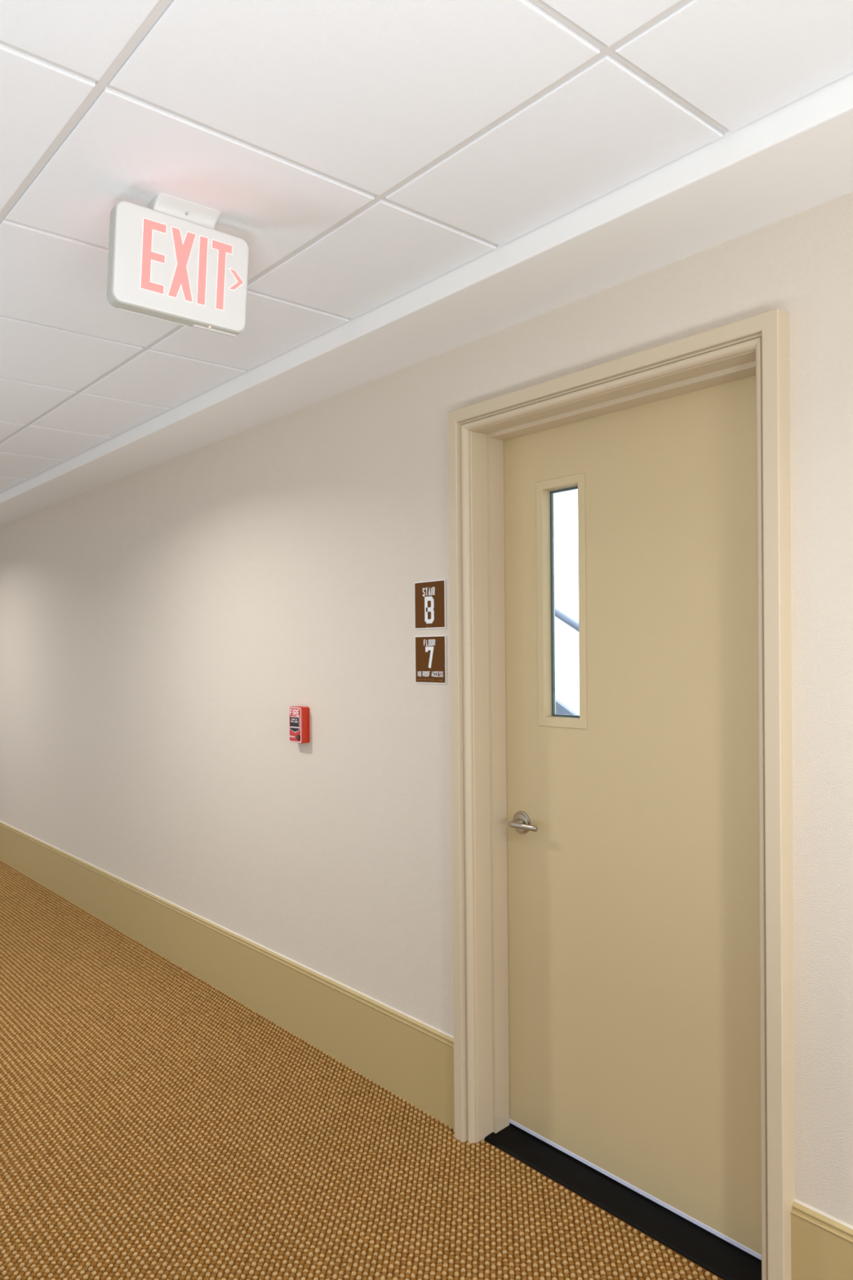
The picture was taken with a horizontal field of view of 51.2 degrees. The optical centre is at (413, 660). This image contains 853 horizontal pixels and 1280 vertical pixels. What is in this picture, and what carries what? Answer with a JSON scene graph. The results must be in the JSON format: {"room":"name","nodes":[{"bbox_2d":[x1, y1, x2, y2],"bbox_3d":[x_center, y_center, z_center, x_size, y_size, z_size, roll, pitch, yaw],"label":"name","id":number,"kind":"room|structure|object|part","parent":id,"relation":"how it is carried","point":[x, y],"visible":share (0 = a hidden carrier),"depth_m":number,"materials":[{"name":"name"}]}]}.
{"room":"building corridor","nodes":[
{"label":"building corridor","id":0,"kind":"room"},
{"bbox_2d":[0,860,724,1279],"bbox_3d":[-1.513,1.485,2.977,2.263,0.066,19.500,-1,1,-40],"label":"floor","id":1,"kind":"structure","parent":0,"point":[155,1124],"depth_m":2.59,"materials":[{"name":"carpet"}]},
{"bbox_2d":[0,191,852,1226],"bbox_3d":[-0.608,-0.028,3.740,0.170,3.060,19.500,-1,1,-40],"label":"wall","id":2,"kind":"structure","parent":0,"point":[162,625],"depth_m":3.21,"materials":[{"name":"paint"}]},
{"bbox_2d":[0,820,454,1129],"bbox_3d":[-3.402,1.307,6.929,0.020,0.280,11.023,-1,1,-40],"label":"baseboard","id":3,"kind":"structure","parent":2,"relation":"attached to","point":[411,1058],"depth_m":3.56,"materials":[{"name":"paint"}]},
{"bbox_2d":[0,72,852,527],"bbox_3d":[-0.792,-1.005,3.584,0.288,0.107,19.500,-1,1,-40],"label":"ceiling soffit","id":4,"kind":"structure","parent":2,"relation":"attached to","point":[797,157],"depth_m":2.21,"materials":[{"name":"paint"}]},
{"bbox_2d":[414,579,446,629],"bbox_3d":[0.050,-0.175,2.820,0.006,0.152,0.148,-1,1,-40],"label":"room sign","id":5,"kind":"object","parent":2,"relation":"attached to","point":[430,611],"visible":1,"depth_m":2.81,"materials":[{"name":"brown plastic"}]},
{"bbox_2d":[414,635,446,684],"bbox_3d":[0.052,-0.002,2.822,0.006,0.152,0.148,-1,1,-40],"label":"room sign","id":6,"kind":"object","parent":2,"relation":"attached to","point":[430,651],"visible":1,"depth_m":2.82,"materials":[{"name":"brown plastic"}]},
{"bbox_2d":[448,308,795,1279],"bbox_3d":[0.538,0.373,2.367,0.240,2.240,1.038,-1,1,-40],"label":"door","id":7,"kind":"structure","parent":2,"relation":"in","point":[623,894],"depth_m":2.35,"materials":[{"name":"paint"}]},
{"bbox_3d":[0.322,0.489,2.683,0.012,0.069,0.069,-1,1,-40],"label":"lever handle","id":8,"kind":"part","parent":7,"relation":"part of","materials":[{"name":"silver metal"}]},
{"bbox_3d":[0.322,0.490,2.628,0.017,0.020,0.106,-1,1,-43],"label":"lever","id":9,"kind":"part","parent":7,"relation":"part of","materials":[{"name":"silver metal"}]},
{"bbox_2d":[790,1198,852,1279],"bbox_3d":[3.220,1.309,-0.915,0.020,0.280,7.447,-1,1,-40],"label":"baseboard","id":10,"kind":"structure","parent":2,"relation":"attached to","point":[822,1243],"depth_m":1.88,"materials":[{"name":"paint"}]},
{"bbox_2d":[0,0,852,493],"bbox_3d":[-1.652,-1.019,2.858,1.962,0.050,19.500,-1,1,-40],"label":"ceiling","id":11,"kind":"structure","parent":0,"point":[362,153],"depth_m":1.70,"materials":[{"name":"tile"}]},
{"bbox_2d":[106,192,248,337],"bbox_3d":[-0.515,-0.869,1.965,0.311,0.256,0.080,-1,1,-38],"label":"exit sign","id":12,"kind":"object","parent":11,"relation":"hanging from","point":[168,261],"visible":1,"depth_m":1.94,"materials":[{"name":"white plastic"}]},
{"bbox_2d":[554,488,579,715],"bbox_3d":[1.837,0.109,4.823,0.100,5.800,5.400,-1,1,-40],"label":"wall","id":13,"kind":"structure","parent":0,"point":[566,503],"depth_m":5.74,"materials":[{"name":"paint"}]},
{"bbox_3d":[0.922,1.473,4.051,2.530,0.104,5.400,-1,1,-40],"label":"floor","id":14,"kind":"structure","parent":0,"visible":0},
{"bbox_2d":[555,605,578,715],"bbox_3d":[0.568,0.204,4.111,0.042,2.785,3.270,-1,1,-40],"label":"stair railing","id":15,"kind":"object","parent":14,"relation":"on","point":[561,708],"visible":0.02,"depth_m":3.96,"materials":[{"name":"metal"}]},
{"bbox_3d":[0.567,0.147,4.111,0.024,1.831,3.250,-1,1,-40],"label":"rail","id":16,"kind":"part","parent":15,"relation":"part of","materials":[{"name":"metal"}]},
{"bbox_3d":[0.563,-0.285,4.107,0.042,1.808,3.270,-1,1,-40],"label":"handrail","id":17,"kind":"part","parent":15,"relation":"part of","materials":[{"name":"metal"}]}
]}

